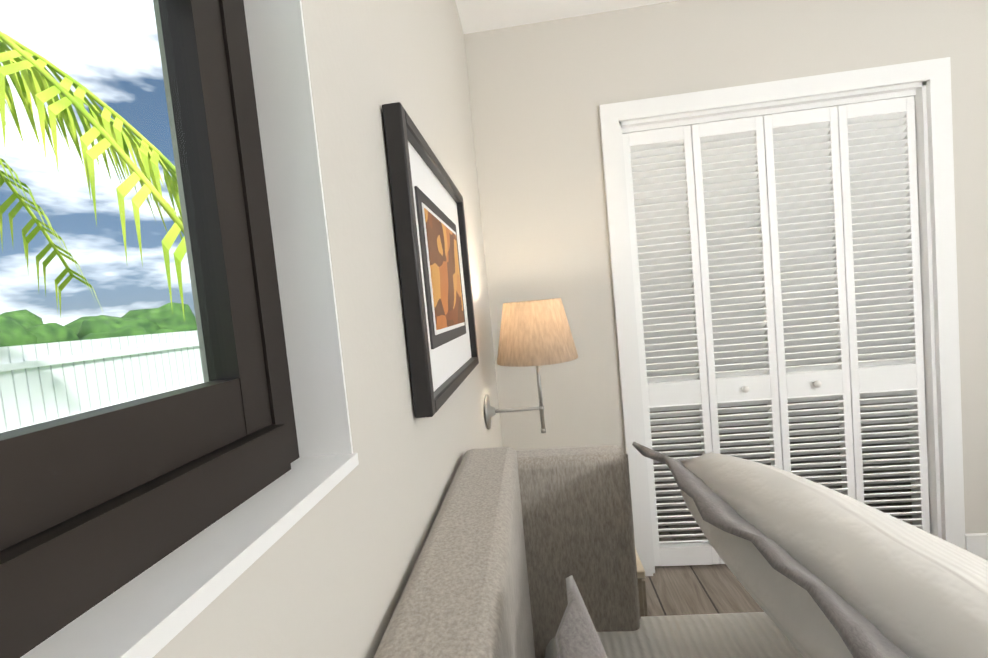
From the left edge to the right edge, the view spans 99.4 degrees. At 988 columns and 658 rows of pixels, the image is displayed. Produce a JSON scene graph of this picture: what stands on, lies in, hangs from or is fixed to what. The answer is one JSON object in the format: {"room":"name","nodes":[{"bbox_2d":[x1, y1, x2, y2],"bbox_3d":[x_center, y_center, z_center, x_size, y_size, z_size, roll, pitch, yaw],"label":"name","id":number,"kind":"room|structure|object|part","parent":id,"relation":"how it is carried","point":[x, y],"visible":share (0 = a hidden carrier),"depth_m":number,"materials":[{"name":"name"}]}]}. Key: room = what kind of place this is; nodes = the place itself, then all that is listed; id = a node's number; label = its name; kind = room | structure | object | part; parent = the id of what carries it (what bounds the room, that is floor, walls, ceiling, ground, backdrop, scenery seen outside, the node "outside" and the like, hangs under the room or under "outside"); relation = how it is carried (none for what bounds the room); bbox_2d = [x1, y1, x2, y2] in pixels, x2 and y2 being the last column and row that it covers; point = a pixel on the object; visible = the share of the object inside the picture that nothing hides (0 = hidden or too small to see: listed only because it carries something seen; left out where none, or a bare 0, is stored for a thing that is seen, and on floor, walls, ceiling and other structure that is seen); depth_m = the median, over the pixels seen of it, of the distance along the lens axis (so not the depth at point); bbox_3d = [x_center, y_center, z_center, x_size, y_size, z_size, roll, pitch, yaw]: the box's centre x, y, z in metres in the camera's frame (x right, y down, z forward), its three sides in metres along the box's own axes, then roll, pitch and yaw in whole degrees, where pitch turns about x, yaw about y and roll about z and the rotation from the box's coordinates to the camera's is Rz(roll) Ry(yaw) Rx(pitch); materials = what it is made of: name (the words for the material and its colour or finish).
{"room":"bedroom","nodes":[
{"label":"bedroom","id":0,"kind":"room"},
{"bbox_2d":[153,0,502,657],"bbox_3d":[-0.292,0.092,-0.328,0.150,2.440,4.650,-5,3,6],"label":"wall","id":1,"kind":"structure","parent":0,"point":[328,575],"depth_m":0.49,"materials":[{"name":"grey paint"}]},
{"bbox_2d":[0,0,358,657],"bbox_3d":[-0.283,-0.296,-0.057,0.124,0.940,0.920,-5,3,6],"label":"window","id":2,"kind":"structure","parent":1,"relation":"in","point":[152,526],"depth_m":0.33,"materials":[{"name":"brown metal"}]},
{"bbox_2d":[382,102,478,417],"bbox_3d":[-0.101,-0.112,0.874,0.028,0.455,0.540,-5,3,6],"label":"picture","id":3,"kind":"object","parent":1,"relation":"attached to","point":[431,241],"visible":1,"depth_m":0.72,"materials":[{"name":"black wood"}]},
{"bbox_2d":[484,298,577,432],"bbox_3d":[0.122,0.131,1.413,0.323,0.450,0.272,-5,3,6],"label":"sconce","id":4,"kind":"object","parent":1,"relation":"attached to","point":[537,333],"visible":1,"depth_m":1.31,"materials":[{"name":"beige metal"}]},
{"bbox_2d":[455,0,677,33],"bbox_3d":[2.572,-1.498,0.238,6.300,0.120,6.800,-5,3,6],"label":"ceiling","id":5,"kind":"structure","parent":0,"point":[479,15],"depth_m":1.71,"materials":[{"name":"white paint"}]},
{"bbox_2d":[464,0,987,533],"bbox_3d":[1.156,-0.185,2.163,2.290,2.440,0.800,-5,3,6],"label":"wall","id":6,"kind":"structure","parent":0,"point":[540,92],"depth_m":1.78,"materials":[{"name":"grey paint"}]},
{"bbox_2d":[647,349,841,521],"bbox_3d":[1.248,0.032,2.179,1.163,1.990,0.020,-5,3,6],"label":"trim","id":7,"kind":"structure","parent":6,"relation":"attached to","point":[689,513],"depth_m":2.20,"materials":[{"name":"grey"}]},
{"bbox_2d":[622,96,929,565],"bbox_3d":[1.215,0.071,1.806,1.160,1.936,0.068,-5,3,6],"label":"closet doors","id":8,"kind":"structure","parent":6,"relation":"in","point":[772,242],"depth_m":1.79,"materials":[{"name":"white wood"}]},
{"bbox_3d":[0.784,0.108,1.861,0.288,1.936,0.042,-5,3,6],"label":"panel","id":9,"kind":"part","parent":8,"relation":"part of","materials":[{"name":"white wood"}]},
{"bbox_3d":[1.071,0.084,1.820,0.288,1.936,0.068,-5,3,6],"label":"panel","id":10,"kind":"part","parent":8,"relation":"part of","materials":[{"name":"white wood"}]},
{"bbox_3d":[1.359,0.058,1.792,0.288,1.936,0.068,-5,3,6],"label":"panel","id":11,"kind":"part","parent":8,"relation":"part of","materials":[{"name":"white wood"}]},
{"bbox_3d":[1.649,0.032,1.777,0.288,1.936,0.042,-5,3,6],"label":"panel","id":12,"kind":"part","parent":8,"relation":"part of","materials":[{"name":"white wood"}]},
{"bbox_2d":[599,57,965,575],"bbox_3d":[1.212,0.020,1.820,1.343,2.060,0.138,-5,3,6],"label":"trim","id":13,"kind":"structure","parent":6,"relation":"attached to","point":[926,84],"depth_m":1.72,"materials":[{"name":"white wood"}]},
{"bbox_2d":[965,533,987,560],"bbox_3d":[2.232,0.900,1.725,0.534,0.130,0.016,-5,3,6],"label":"baseboard","id":14,"kind":"structure","parent":6,"relation":"attached to","point":[977,544],"depth_m":1.73,"materials":[{"name":"white wood"}]},
{"bbox_2d":[644,485,912,615],"bbox_3d":[2.812,1.047,0.382,6.300,0.120,6.800,-5,3,6],"label":"floor","id":15,"kind":"structure","parent":0,"point":[719,588],"depth_m":1.77,"materials":[{"name":"brown wood"}]},
{"bbox_2d":[635,549,647,616],"bbox_3d":[0.256,0.833,1.441,0.442,0.666,0.582,-5,3,6],"label":"nightstand","id":16,"kind":"object","parent":15,"relation":"on","point":[642,590],"visible":0.12,"depth_m":1.14,"materials":[{"name":"brown wood"}]},
{"bbox_2d":[374,442,987,657],"bbox_3d":[1.127,0.677,-0.072,2.500,0.983,2.120,-5,3,6],"label":"bed","id":17,"kind":"object","parent":15,"relation":"on","point":[527,553],"visible":1,"depth_m":0.55,"materials":[{"name":"fabric"}]},
{"bbox_2d":[632,442,987,657],"bbox_3d":[0.565,0.404,0.505,0.604,0.232,0.804,35,2,-1],"label":"pillow","id":18,"kind":"object","parent":17,"relation":"on","point":[839,575],"depth_m":0.46,"materials":[{"name":"white fabric"}]},
{"label":"outside","id":19,"kind":"structure","parent":0,"visible":0},
{"bbox_3d":[-29.075,3.764,11.517,59.850,0.100,100.000,-5,3,6],"label":"ground","id":20,"kind":"structure","parent":19,"visible":0},
{"bbox_2d":[0,31,186,320],"bbox_3d":[-5.041,-0.295,2.771,6.362,4.450,5.982,-5,3,6],"label":"palm tree","id":21,"kind":"object","parent":20,"relation":"on","point":[105,137],"depth_m":3.18,"materials":[{"name":"green plant"}]},
{"bbox_2d":[0,302,196,346],"bbox_3d":[-17.428,0.135,16.814,18.389,6.666,20.923,-5,3,6],"label":"trees","id":22,"kind":"object","parent":20,"relation":"on","point":[5,325],"depth_m":21.29,"materials":[{"name":"green plant"}]},
{"bbox_2d":[0,330,203,432],"bbox_3d":[-6.527,1.038,6.322,0.080,1.680,18.115,-5,3,6],"label":"fence","id":23,"kind":"object","parent":20,"relation":"on","point":[74,370],"depth_m":6.73,"materials":[{"name":"white"}]}
]}

